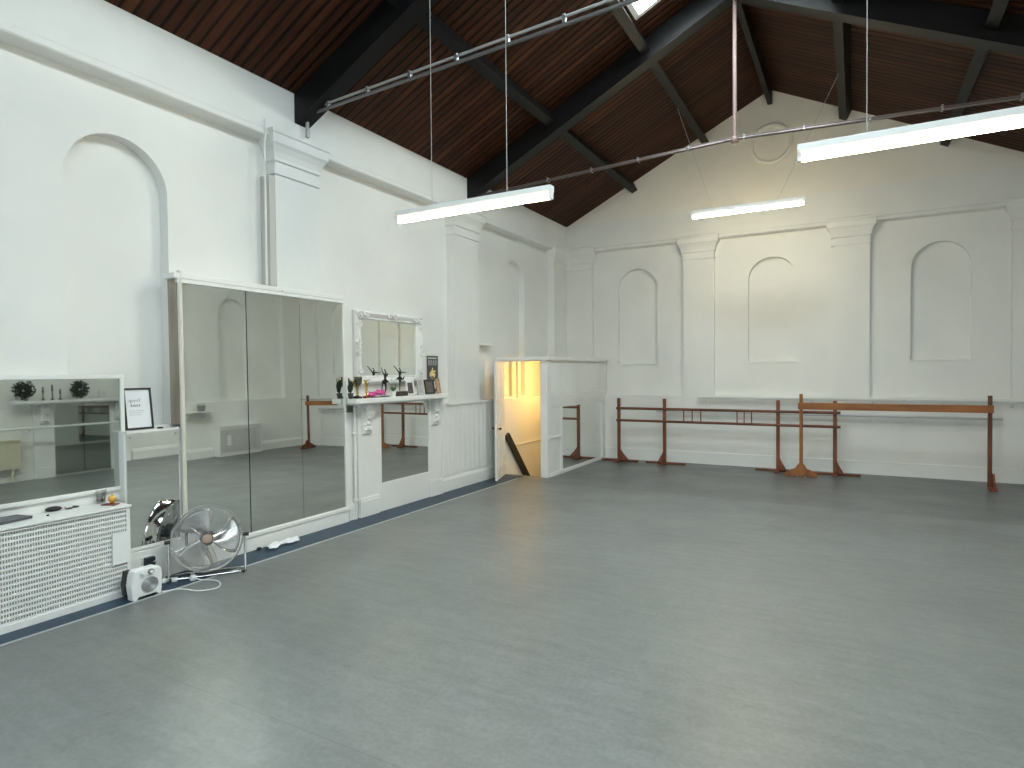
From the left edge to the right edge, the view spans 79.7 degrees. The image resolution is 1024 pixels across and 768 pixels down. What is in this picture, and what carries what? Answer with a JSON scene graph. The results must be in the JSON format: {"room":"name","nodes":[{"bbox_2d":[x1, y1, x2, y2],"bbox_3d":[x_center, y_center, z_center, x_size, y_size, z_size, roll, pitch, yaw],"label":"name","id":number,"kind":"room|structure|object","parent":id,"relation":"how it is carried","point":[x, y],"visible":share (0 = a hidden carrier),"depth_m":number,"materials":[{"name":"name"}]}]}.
{"room":"dance studio","nodes":[
{"label":"dance studio","id":0,"kind":"room"},
{"bbox_2d":[0,0,566,551],"bbox_3d":[-2.983,0.345,5.032,0.500,6.370,15.660,0,1,29],"label":"wall","id":1,"kind":"structure","parent":0,"point":[107,190],"depth_m":5.15,"materials":[{"name":"white paint"}]},
{"bbox_2d":[0,490,118,516],"bbox_3d":[-3.396,0.855,3.992,0.055,0.072,1.620,0,1,29],"label":"trim","id":2,"kind":"structure","parent":1,"relation":"attached to","point":[36,508],"depth_m":4.31,"materials":[{"name":"white paint"}]},
{"bbox_2d":[0,375,124,508],"bbox_3d":[-3.407,0.384,3.944,0.066,0.871,1.745,-1,1,29],"label":"wall mirror","id":3,"kind":"object","parent":1,"relation":"attached to","point":[59,433],"visible":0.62,"depth_m":4.31,"materials":[{"name":"white paint"}]},
{"bbox_2d":[0,20,268,139],"bbox_3d":[-2.915,-2.325,4.770,0.166,0.082,2.480,0,1,29],"label":"trim","id":4,"kind":"structure","parent":1,"relation":"attached to","point":[10,34],"depth_m":4.62,"materials":[{"name":"white paint"}]},
{"bbox_2d":[124,388,153,430],"bbox_3d":[-2.932,0.193,4.815,0.056,0.324,0.216,0,1,29],"label":"framed print","id":5,"kind":"object","parent":1,"relation":"on","point":[137,401],"visible":0.98,"depth_m":4.82,"materials":[{"name":"white paper"}]},
{"bbox_2d":[124,427,180,551],"bbox_3d":[-2.807,0.813,4.811,0.024,0.916,0.414,0,1,29],"label":"mirror","id":6,"kind":"object","parent":1,"relation":"attached to","point":[152,455],"visible":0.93,"depth_m":4.80,"materials":[{"name":"silver glass"}]},
{"bbox_2d":[131,539,185,576],"bbox_3d":[-2.791,1.405,4.834,0.032,0.255,0.444,0,1,29],"label":"trim","id":7,"kind":"structure","parent":1,"relation":"attached to","point":[160,551],"depth_m":4.85,"materials":[{"name":"white paint"}]},
{"bbox_2d":[164,270,349,569],"bbox_3d":[-2.295,0.284,5.812,0.156,2.450,1.895,-1,1,29],"label":"mirror","id":8,"kind":"object","parent":1,"relation":"attached to","point":[258,373],"visible":0.92,"depth_m":5.66,"materials":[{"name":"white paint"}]},
{"bbox_2d":[0,475,522,644],"bbox_3d":[-3.259,1.555,3.784,0.500,0.004,13.160,0,1,29],"label":"trim","id":9,"kind":"structure","parent":1,"relation":"attached to","point":[253,556],"depth_m":5.60,"materials":[{"name":"blue paint"}]},
{"bbox_2d":[0,501,131,634],"bbox_3d":[-3.301,1.224,3.865,0.335,0.662,1.595,0,1,29],"label":"radiator cover","id":10,"kind":"object","parent":9,"relation":"on","point":[51,572],"visible":0.95,"depth_m":4.10,"materials":[{"name":"white paint"}]},
{"bbox_2d":[0,514,32,524],"bbox_3d":[-3.320,0.882,3.939,0.220,0.017,0.320,0,1,18],"label":"laptop","id":11,"kind":"object","parent":10,"relation":"on","point":[12,518],"visible":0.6,"depth_m":3.98,"materials":[{"name":"grey metal"}]},
{"bbox_2d":[45,506,61,511],"bbox_3d":[-3.184,0.868,4.264,0.050,0.034,0.098,1,2,44],"label":"case","id":12,"kind":"object","parent":10,"relation":"on","point":[54,508],"visible":1,"depth_m":4.25,"materials":[{"name":"black plastic"}]},
{"bbox_2d":[96,498,105,501],"bbox_3d":[-3.031,0.828,4.527,0.076,0.100,0.076,0,1,29],"label":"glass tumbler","id":13,"kind":"object","parent":10,"relation":"on","point":[97,499],"visible":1,"depth_m":4.51,"materials":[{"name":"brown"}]},
{"bbox_2d":[101,503,119,505],"bbox_3d":[-2.919,0.875,4.462,0.104,0.008,0.064,0,1,3],"label":"case","id":14,"kind":"object","parent":10,"relation":"on","point":[105,504],"visible":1,"depth_m":4.44,"materials":[{"name":"red leather"}]},
{"bbox_2d":[108,494,115,502],"bbox_3d":[-2.925,0.836,4.491,0.054,0.069,0.054,0,1,29],"label":"ornament","id":15,"kind":"object","parent":14,"relation":"on","point":[112,498],"visible":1,"depth_m":4.48,"materials":[{"name":"gold metal"}]},
{"bbox_2d":[121,564,161,601],"bbox_3d":[-2.668,1.427,4.433,0.148,0.216,0.226,0,1,29],"label":"heater","id":16,"kind":"object","parent":9,"relation":"on","point":[136,583],"visible":1,"depth_m":4.37,"materials":[{"name":"white plastic"}]},
{"bbox_2d":[121,569,129,596],"bbox_3d":[-2.749,1.422,4.383,0.054,0.176,0.061,0,1,29],"label":"vent","id":17,"kind":"object","parent":16,"relation":"attached to","point":[125,574],"depth_m":4.36,"materials":[{"name":"black plastic"}]},
{"bbox_2d":[141,576,158,591],"bbox_3d":[-2.607,1.441,4.422,0.008,0.108,0.120,0,1,29],"label":"grille","id":18,"kind":"object","parent":16,"relation":"attached to","point":[148,583],"depth_m":4.42,"materials":[{"name":"silver metal"}]},
{"bbox_2d":[164,505,248,581],"bbox_3d":[-2.429,1.245,4.899,0.604,0.557,0.212,-1,1,-30],"label":"floor fan","id":19,"kind":"object","parent":9,"relation":"on","point":[196,555],"visible":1,"depth_m":4.87,"materials":[{"name":"silver metal"}]},
{"bbox_2d":[172,507,238,569],"bbox_3d":[-2.452,1.239,4.949,0.506,0.498,0.095,-1,1,-25],"label":"grille","id":20,"kind":"object","parent":19,"relation":"attached to","point":[196,555],"depth_m":4.86,"materials":[{"name":"silver metal"}]},
{"bbox_2d":[264,536,299,548],"bbox_3d":[-2.150,1.472,5.729,0.132,0.043,0.344,0,1,26],"label":"crumpled cloth","id":21,"kind":"object","parent":9,"relation":"on","point":[275,544],"visible":1,"depth_m":5.72,"materials":[{"name":"white fabric"}]},
{"bbox_3d":[-2.677,1.518,4.735,0.069,0.022,0.060,-1,1,1],"label":"plug adaptor","id":22,"kind":"object","parent":9,"relation":"on","visible":0},
{"bbox_2d":[141,555,165,577],"bbox_3d":[-2.776,1.420,4.753,0.164,0.183,0.077,-1,1,-33],"label":"plug adaptor","id":23,"kind":"object","parent":22,"relation":"on","point":[147,560],"visible":0.7,"depth_m":4.72,"materials":[{"name":"black plastic"}]},
{"bbox_2d":[260,118,275,285],"bbox_3d":[-2.316,-1.696,5.792,0.174,1.530,0.133,0,1,29],"label":"conduit","id":24,"kind":"object","parent":1,"relation":"attached to","point":[267,182],"visible":0.96,"depth_m":5.80,"materials":[{"name":"grey plastic"}]},
{"bbox_2d":[258,126,329,187],"bbox_3d":[-2.138,-2.213,6.062,0.222,0.430,0.714,0,1,29],"label":"trim","id":25,"kind":"structure","parent":1,"relation":"attached to","point":[290,156],"depth_m":5.96,"materials":[{"name":"white paint"}]},
{"bbox_2d":[352,406,357,518],"bbox_3d":[-1.716,0.864,6.726,0.056,1.236,0.056,0,1,29],"label":"pipe","id":26,"kind":"object","parent":1,"relation":"attached to","point":[354,433],"visible":1,"depth_m":6.71,"materials":[{"name":"white metal"}]},
{"bbox_2d":[325,154,444,204],"bbox_3d":[-1.457,-2.388,7.379,0.166,0.082,2.440,0,1,29],"label":"trim","id":27,"kind":"structure","parent":1,"relation":"attached to","point":[338,164],"depth_m":7.14,"materials":[{"name":"white paint"}]},
{"bbox_2d":[352,309,424,384],"bbox_3d":[-1.452,-0.427,7.407,0.109,0.849,1.245,0,1,29],"label":"ornate mirror","id":28,"kind":"object","parent":1,"relation":"attached to","point":[384,340],"visible":0.94,"depth_m":7.36,"materials":[{"name":"white paint"}]},
{"bbox_2d":[361,319,415,375],"bbox_3d":[-1.483,-0.427,7.424,0.009,0.665,1.030,0,1,29],"label":"mirror glass","id":29,"kind":"object","parent":28,"relation":"attached to","point":[386,343],"depth_m":7.40,"materials":[{"name":"white"}]},
{"bbox_2d":[346,393,448,517],"bbox_3d":[-1.321,0.804,7.419,0.325,1.330,1.892,0,1,29],"label":"mantelpiece","id":30,"kind":"object","parent":1,"relation":"attached to","point":[399,459],"visible":0.98,"depth_m":7.35,"materials":[{"name":"white paint"}]},
{"bbox_2d":[347,378,353,398],"bbox_3d":[-1.727,0.047,6.563,0.070,0.222,0.070,0,1,29],"label":"potted plant","id":31,"kind":"object","parent":30,"relation":"on","point":[350,384],"visible":1,"depth_m":6.54,"materials":[{"name":"green plant"}]},
{"bbox_2d":[353,377,361,398],"bbox_3d":[-1.665,0.039,6.632,0.099,0.235,0.092,-1,1,-18],"label":"trophy","id":32,"kind":"object","parent":30,"relation":"on","point":[357,381],"visible":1,"depth_m":6.61,"materials":[{"name":"gold metal"}]},
{"bbox_2d":[353,377,361,387],"bbox_3d":[-1.665,-0.020,6.630,0.092,0.118,0.091,0,1,29],"label":"cup","id":33,"kind":"object","parent":32,"relation":"on","point":[357,381],"depth_m":6.60,"materials":[{"name":"gold metal"}]},
{"bbox_2d":[363,379,368,397],"bbox_3d":[-1.597,0.050,6.711,0.050,0.209,0.068,0,1,29],"label":"trophy","id":34,"kind":"object","parent":30,"relation":"on","point":[365,381],"visible":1,"depth_m":6.70,"materials":[{"name":"gold metal"}]},
{"bbox_2d":[368,389,385,397],"bbox_3d":[-1.542,0.105,6.914,0.138,0.091,0.240,0,1,29],"label":"shoes","id":35,"kind":"object","parent":30,"relation":"on","point":[378,392],"visible":0.99,"depth_m":6.90,"materials":[{"name":"pink fabric"}]},
{"bbox_2d":[381,367,389,396],"bbox_3d":[-1.459,-0.024,7.040,0.097,0.341,0.114,0,1,29],"label":"figurine","id":36,"kind":"object","parent":30,"relation":"on","point":[385,381],"visible":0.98,"depth_m":7.03,"materials":[{"name":"black metal"}]},
{"bbox_2d":[390,384,395,396],"bbox_3d":[-1.378,0.074,7.124,0.078,0.141,0.078,0,1,29],"label":"potted plant","id":37,"kind":"object","parent":30,"relation":"on","point":[393,392],"visible":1,"depth_m":7.10,"materials":[{"name":"green plant"}]},
{"bbox_2d":[346,393,448,405],"bbox_3d":[-1.375,0.178,7.320,0.325,0.073,1.692,0,1,29],"label":"shelf","id":38,"kind":"object","parent":30,"relation":"attached to","point":[426,398],"depth_m":7.18,"materials":[{"name":"white paint"}]},
{"bbox_2d":[393,365,407,395],"bbox_3d":[-1.326,-0.040,7.279,0.090,0.361,0.235,0,1,29],"label":"figurine","id":39,"kind":"object","parent":30,"relation":"on","point":[398,393],"visible":0.98,"depth_m":7.26,"materials":[{"name":"black metal"}]},
{"bbox_2d":[405,381,414,394],"bbox_3d":[-1.242,0.049,7.430,0.065,0.175,0.130,0,1,38],"label":"photo frame","id":40,"kind":"object","parent":30,"relation":"on","point":[409,385],"visible":0.95,"depth_m":7.42,"materials":[{"name":"white wood"}]},
{"bbox_2d":[407,383,412,393],"bbox_3d":[-1.234,0.049,7.424,0.005,0.133,0.088,-11,-6,37],"label":"photograph","id":41,"kind":"object","parent":40,"relation":"attached to","point":[409,385],"depth_m":7.42},
{"bbox_2d":[416,380,423,394],"bbox_3d":[-1.144,0.042,7.606,0.066,0.180,0.100,0,1,41],"label":"photo frame","id":42,"kind":"object","parent":30,"relation":"on","point":[420,387],"visible":1,"depth_m":7.59,"materials":[{"name":"silver metal"}]},
{"bbox_2d":[418,382,422,392],"bbox_3d":[-1.136,0.043,7.599,0.005,0.138,0.058,-12,-6,40],"label":"photograph","id":43,"kind":"object","parent":42,"relation":"attached to","point":[420,384],"depth_m":7.60},
{"bbox_2d":[423,379,435,393],"bbox_3d":[-1.054,0.036,7.768,0.066,0.184,0.200,0,1,29],"label":"photo frame","id":44,"kind":"object","parent":30,"relation":"on","point":[429,387],"visible":1,"depth_m":7.76,"materials":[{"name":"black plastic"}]},
{"bbox_2d":[425,381,433,392],"bbox_3d":[-1.045,0.036,7.763,0.005,0.143,0.158,-10,-4,29],"label":"photograph","id":45,"kind":"object","parent":44,"relation":"attached to","point":[429,385],"depth_m":7.76},
{"bbox_2d":[434,379,440,393],"bbox_3d":[-0.972,0.026,7.957,0.068,0.194,0.140,0,1,15],"label":"photo frame","id":46,"kind":"object","parent":30,"relation":"on","point":[437,382],"visible":0.94,"depth_m":7.95,"materials":[{"name":"brown wood"}]},
{"bbox_2d":[349,464,494,520],"bbox_3d":[-3.367,1.452,3.807,0.028,0.210,13.100,0,1,29],"label":"baseboard","id":47,"kind":"structure","parent":1,"relation":"attached to","point":[458,480],"depth_m":8.62,"materials":[{"name":"white paint"}]},
{"bbox_2d":[426,355,437,381],"bbox_3d":[-1.063,-0.206,8.197,0.016,0.355,0.266,0,1,29],"label":"poster","id":48,"kind":"object","parent":1,"relation":"attached to","point":[431,360],"visible":0.98,"depth_m":8.18,"materials":[{"name":"black paper"}]},
{"bbox_2d":[444,208,486,241],"bbox_3d":[-0.665,-2.277,8.698,0.222,0.430,0.814,0,1,29],"label":"trim","id":49,"kind":"structure","parent":1,"relation":"attached to","point":[469,225],"depth_m":8.63,"materials":[{"name":"white paint"}]},
{"bbox_2d":[442,400,494,476],"bbox_3d":[-0.538,0.736,8.861,0.035,0.973,1.569,0,1,29],"label":"panelling","id":50,"kind":"object","parent":1,"relation":"attached to","point":[468,438],"visible":0.78,"depth_m":8.70,"materials":[{"name":"white paint"}]},
{"bbox_2d":[479,343,493,347],"bbox_3d":[-0.433,-0.576,9.231,0.108,0.065,0.445,0,1,29],"label":"wall ledge","id":51,"kind":"object","parent":1,"relation":"attached to","point":[481,345],"visible":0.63,"depth_m":9.19,"materials":[{"name":"white paint"}]},
{"bbox_2d":[505,433,529,475],"bbox_3d":[0.106,1.215,9.982,0.043,0.905,0.845,0,1,29],"label":"handrail","id":52,"kind":"object","parent":1,"relation":"attached to","point":[508,438],"visible":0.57,"depth_m":9.89,"materials":[{"name":"black wood"}]},
{"bbox_2d":[483,218,552,249],"bbox_3d":[0.077,-2.455,10.124,0.166,0.082,2.590,0,1,29],"label":"trim","id":53,"kind":"structure","parent":1,"relation":"attached to","point":[492,225],"depth_m":10.04,"materials":[{"name":"white paint"}]},
{"bbox_2d":[516,362,520,396],"bbox_3d":[0.105,-0.073,10.269,0.039,0.590,0.090,0,1,29],"label":"trim","id":54,"kind":"structure","parent":1,"relation":"attached to","point":[518,370],"depth_m":10.24,"materials":[{"name":"white paint"}]},
{"bbox_2d":[505,439,540,447],"bbox_3d":[0.482,0.973,10.708,0.014,0.015,2.400,0,1,29],"label":"trim","id":55,"kind":"structure","parent":1,"relation":"attached to","point":[538,439],"depth_m":10.26,"materials":[{"name":"white paint"}]},
{"bbox_2d":[546,244,568,271],"bbox_3d":[0.884,-2.344,11.469,0.222,0.430,0.724,0,1,29],"label":"trim","id":56,"kind":"structure","parent":1,"relation":"attached to","point":[557,257],"depth_m":11.27,"materials":[{"name":"white paint"}]},
{"bbox_2d":[0,458,1023,767],"bbox_3d":[0.414,1.595,3.222,8.000,0.120,16.360,0,1,29],"label":"floor","id":57,"kind":"structure","parent":0,"point":[601,613],"depth_m":3.63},
{"bbox_2d":[161,572,220,591],"bbox_3d":[-2.400,1.501,4.609,0.365,0.056,0.369,0,1,29],"label":"lead","id":58,"kind":"object","parent":57,"relation":"on","point":[193,577],"visible":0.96,"depth_m":4.74,"materials":[{"name":"white plastic"}]},
{"bbox_2d":[0,478,517,646],"bbox_3d":[-3.073,1.556,3.588,0.015,0.006,13.000,0,1,29],"label":"trim","id":59,"kind":"structure","parent":57,"relation":"on","point":[516,478],"depth_m":4.74,"materials":[{"name":"grey"}]},
{"bbox_2d":[495,356,607,477],"bbox_3d":[0.765,0.476,10.535,0.925,1.830,2.575,0,1,29],"label":"enclosure","id":60,"kind":"object","parent":57,"relation":"on","point":[573,391],"visible":0.95,"depth_m":9.97,"materials":[{"name":"white paint"}]},
{"bbox_2d":[491,361,505,480],"bbox_3d":[-0.180,0.534,9.264,0.156,1.755,0.635,0,1,10],"label":"door","id":61,"kind":"structure","parent":60,"relation":"attached to","point":[499,370],"depth_m":9.14,"materials":[{"name":"white paint"}]},
{"bbox_2d":[562,401,602,469],"bbox_3d":[1.206,0.833,10.466,0.043,1.008,1.758,0,1,29],"label":"mirror","id":62,"kind":"object","parent":60,"relation":"attached to","point":[582,421],"depth_m":10.40,"materials":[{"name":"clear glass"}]},
{"bbox_2d":[602,398,860,476],"bbox_3d":[3.354,0.815,10.023,4.075,1.124,0.232,0,1,29],"label":"ballet barre","id":63,"kind":"object","parent":57,"relation":"on","point":[780,467],"visible":0.94,"depth_m":9.84,"materials":[{"name":"brown wood"}]},
{"bbox_2d":[785,394,997,491],"bbox_3d":[5.253,0.768,8.713,2.536,1.234,0.450,0,1,29],"label":"ballet barre","id":64,"kind":"object","parent":57,"relation":"on","point":[800,470],"visible":1,"depth_m":8.55,"materials":[{"name":"orange wood"}]},
{"bbox_2d":[104,0,1023,226],"bbox_3d":[0.255,-3.631,2.921,8.100,2.088,16.100,0,1,29],"label":"ceiling","id":65,"kind":"structure","parent":0,"point":[283,43],"depth_m":7.33,"materials":[{"name":"brown wood"}]},
{"bbox_2d":[387,0,403,7],"bbox_3d":[-1.710,-3.365,4.105,0.174,0.201,2.900,0,1,29],"label":"purlin","id":66,"kind":"object","parent":65,"relation":"attached to","point":[396,3],"visible":1,"depth_m":5.33,"materials":[{"name":"black wood"}]},
{"bbox_2d":[294,0,639,128],"bbox_3d":[1.041,-3.587,4.327,7.190,2.062,0.180,0,1,29],"label":"roof truss","id":67,"kind":"object","parent":65,"relation":"attached to","point":[386,24],"visible":0.96,"depth_m":5.61,"materials":[{"name":"black wood"}]},
{"bbox_2d":[305,0,625,137],"bbox_3d":[-0.495,-2.658,5.231,3.560,0.432,0.040,0,1,29],"label":"conduit","id":68,"kind":"object","parent":67,"relation":"attached to","point":[564,16],"visible":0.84,"depth_m":5.17,"materials":[{"name":"grey metal"}]},
{"bbox_2d":[395,0,553,223],"bbox_3d":[-0.368,-2.576,5.105,1.535,2.285,0.070,0,1,29],"label":"fluorescent light","id":69,"kind":"object","parent":67,"relation":"hanging from","point":[543,190],"visible":1,"depth_m":5.06,"materials":[{"name":"white plastic"}]},
{"bbox_2d":[797,0,1023,162],"bbox_3d":[2.492,-2.555,3.507,1.563,2.292,0.070,0,1,29],"label":"fluorescent light","id":70,"kind":"object","parent":67,"relation":"hanging from","point":[1013,114],"visible":1,"depth_m":3.59,"materials":[{"name":"white plastic"}]},
{"bbox_2d":[416,10,555,127],"bbox_3d":[-0.210,-3.430,6.789,0.174,0.201,2.890,0,1,29],"label":"purlin","id":71,"kind":"object","parent":65,"relation":"attached to","point":[429,22],"visible":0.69,"depth_m":6.57,"materials":[{"name":"black wood"}]},
{"bbox_2d":[560,129,636,192],"bbox_3d":[1.380,-3.499,9.634,0.174,0.201,3.270,0,1,29],"label":"purlin","id":72,"kind":"object","parent":65,"relation":"attached to","point":[569,136],"visible":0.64,"depth_m":9.37,"materials":[{"name":"black wood"}]},
{"bbox_2d":[606,0,649,55],"bbox_3d":[0.876,-4.044,6.167,0.174,0.201,2.890,0,1,29],"label":"purlin","id":73,"kind":"object","parent":65,"relation":"attached to","point":[621,15],"visible":1,"depth_m":6.88,"materials":[{"name":"black wood"}]},
{"bbox_2d":[623,0,660,19],"bbox_3d":[1.302,-4.436,6.125,0.700,0.545,1.750,0,1,29],"label":"window","id":74,"kind":"structure","parent":65,"relation":"attached to","point":[637,9],"depth_m":6.95,"materials":[{"name":"glass"}]},
{"bbox_2d":[650,62,708,143],"bbox_3d":[2.466,-4.113,9.012,0.174,0.201,3.270,0,1,29],"label":"purlin","id":75,"kind":"object","parent":65,"relation":"attached to","point":[658,71],"visible":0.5,"depth_m":8.75,"materials":[{"name":"black wood"}]},
{"bbox_2d":[467,0,1023,198],"bbox_3d":[2.538,-3.652,7.007,7.190,2.062,0.180,0,1,29],"label":"roof truss","id":76,"kind":"object","parent":65,"relation":"attached to","point":[930,19],"visible":0.94,"depth_m":7.00,"materials":[{"name":"grey metal"}]},
{"bbox_2d":[481,92,1023,194],"bbox_3d":[2.563,-2.763,7.054,7.101,0.177,0.070,0,1,29],"label":"conduit","id":77,"kind":"object","parent":76,"relation":"attached to","point":[942,106],"visible":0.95,"depth_m":6.82,"materials":[{"name":"grey metal"}]},
{"bbox_2d":[737,3,771,104],"bbox_3d":[0.343,-4.467,3.075,0.070,0.235,15.690,0,1,29],"label":"ridge beam","id":78,"kind":"structure","parent":65,"relation":"attached to","point":[742,9],"depth_m":8.32,"materials":[{"name":"black wood"}]},
{"bbox_2d":[677,73,838,218],"bbox_3d":[3.345,-3.251,8.479,2.140,1.718,0.070,0,1,29],"label":"fluorescent light","id":79,"kind":"object","parent":65,"relation":"hanging from","point":[802,200],"visible":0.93,"depth_m":8.49,"materials":[{"name":"white plastic"}]},
{"bbox_2d":[831,0,843,3],"bbox_3d":[2.722,-4.026,5.136,0.174,0.201,2.890,0,1,29],"label":"purlin","id":80,"kind":"object","parent":65,"relation":"attached to","point":[833,1],"visible":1,"depth_m":6.39,"materials":[{"name":"black wood"}]},
{"bbox_2d":[833,21,851,119],"bbox_3d":[4.312,-4.095,7.981,0.174,0.201,3.270,0,1,29],"label":"purlin","id":81,"kind":"object","parent":65,"relation":"attached to","point":[841,31],"visible":0.67,"depth_m":7.80,"materials":[{"name":"black wood"}]},
{"bbox_2d":[940,48,989,146],"bbox_3d":[5.435,-3.462,7.369,0.174,0.201,3.270,0,1,29],"label":"purlin","id":82,"kind":"object","parent":65,"relation":"attached to","point":[980,55],"visible":0.5,"depth_m":6.86,"materials":[{"name":"black wood"}]},
{"bbox_2d":[983,0,1011,30],"bbox_3d":[3.845,-3.393,4.524,0.174,0.201,2.890,0,1,29],"label":"purlin","id":83,"kind":"object","parent":65,"relation":"attached to","point":[999,8],"visible":1,"depth_m":5.56,"materials":[{"name":"black wood"}]},
{"bbox_2d":[566,90,1023,468],"bbox_3d":[4.310,-0.822,10.187,8.200,8.376,0.500,0,1,29],"label":"wall","id":84,"kind":"structure","parent":0,"point":[852,319],"depth_m":9.71,"materials":[{"name":"white paint"}]},
{"bbox_2d":[566,246,597,271],"bbox_3d":[1.258,-2.349,11.568,0.704,0.430,0.182,0,1,29],"label":"trim","id":85,"kind":"structure","parent":84,"relation":"attached to","point":[579,259],"depth_m":11.50,"materials":[{"name":"white paint"}]},
{"bbox_2d":[595,239,676,252],"bbox_3d":[2.241,-2.492,11.070,1.680,0.082,0.126,0,1,29],"label":"trim","id":86,"kind":"structure","parent":84,"relation":"attached to","point":[668,241],"depth_m":11.03,"materials":[{"name":"white paint"}]},
{"bbox_2d":[617,363,657,364],"bbox_3d":[2.295,-0.361,11.175,0.760,0.030,0.080,0,1,29],"label":"trim","id":87,"kind":"structure","parent":84,"relation":"attached to","point":[628,363],"depth_m":11.16,"materials":[{"name":"white paint"}]},
{"bbox_2d":[676,232,719,260],"bbox_3d":[3.179,-2.346,10.495,0.704,0.430,0.182,0,1,29],"label":"trim","id":88,"kind":"structure","parent":84,"relation":"attached to","point":[697,246],"depth_m":10.45,"materials":[{"name":"white paint"}]},
{"bbox_2d":[749,122,793,164],"bbox_3d":[4.184,-3.889,9.920,0.670,0.670,0.030,0,1,29],"label":"trim","id":89,"kind":"structure","parent":84,"relation":"attached to","point":[755,157],"depth_m":9.91,"materials":[{"name":"beige paint"}]},
{"bbox_2d":[747,361,796,362],"bbox_3d":[4.268,-0.358,10.072,0.760,0.030,0.080,0,1,29],"label":"trim","id":90,"kind":"structure","parent":84,"relation":"attached to","point":[760,361],"depth_m":10.05,"materials":[{"name":"white paint"}]},
{"bbox_2d":[718,222,826,238],"bbox_3d":[4.205,-2.489,9.973,1.780,0.082,0.126,0,1,29],"label":"trim","id":91,"kind":"structure","parent":84,"relation":"attached to","point":[818,225],"depth_m":9.91,"materials":[{"name":"white paint"}]},
{"bbox_2d":[607,447,1023,483],"bbox_3d":[4.553,1.269,9.807,6.400,0.205,0.014,0,1,29],"label":"baseboard","id":92,"kind":"structure","parent":84,"relation":"attached to","point":[951,472],"depth_m":9.49,"materials":[{"name":"white paint"}]},
{"bbox_2d":[656,410,1002,425],"bbox_3d":[4.675,0.531,9.676,4.840,0.143,0.095,0,1,29],"label":"ledge","id":93,"kind":"object","parent":84,"relation":"attached to","point":[847,415],"depth_m":9.27,"materials":[{"name":"grey paint"}]},
{"bbox_2d":[826,214,876,247],"bbox_3d":[5.178,-2.342,9.377,0.684,0.430,0.182,0,1,29],"label":"trim","id":94,"kind":"structure","parent":84,"relation":"attached to","point":[852,230],"depth_m":9.34,"materials":[{"name":"white paint"}]},
{"bbox_2d":[697,397,1023,409],"bbox_3d":[5.239,0.288,9.351,4.720,0.130,0.101,0,1,29],"label":"ledge","id":95,"kind":"object","parent":84,"relation":"attached to","point":[705,398],"depth_m":9.21,"materials":[{"name":"grey paint"}]},
{"bbox_2d":[876,201,1005,221],"bbox_3d":[6.160,-2.485,8.880,1.700,0.082,0.126,0,1,29],"label":"trim","id":96,"kind":"structure","parent":84,"relation":"attached to","point":[995,205],"depth_m":8.82,"materials":[{"name":"white paint"}]},
{"bbox_2d":[909,358,972,360],"bbox_3d":[6.250,-0.354,8.965,0.760,0.030,0.080,0,1,29],"label":"trim","id":97,"kind":"structure","parent":84,"relation":"attached to","point":[957,358],"depth_m":8.91,"materials":[{"name":"white paint"}]},
{"bbox_2d":[1005,197,1023,230],"bbox_3d":[7.098,-2.338,8.304,0.684,0.430,0.182,0,1,29],"label":"trim","id":98,"kind":"structure","parent":84,"relation":"attached to","point":[1014,208],"depth_m":8.38,"materials":[{"name":"white paint"}]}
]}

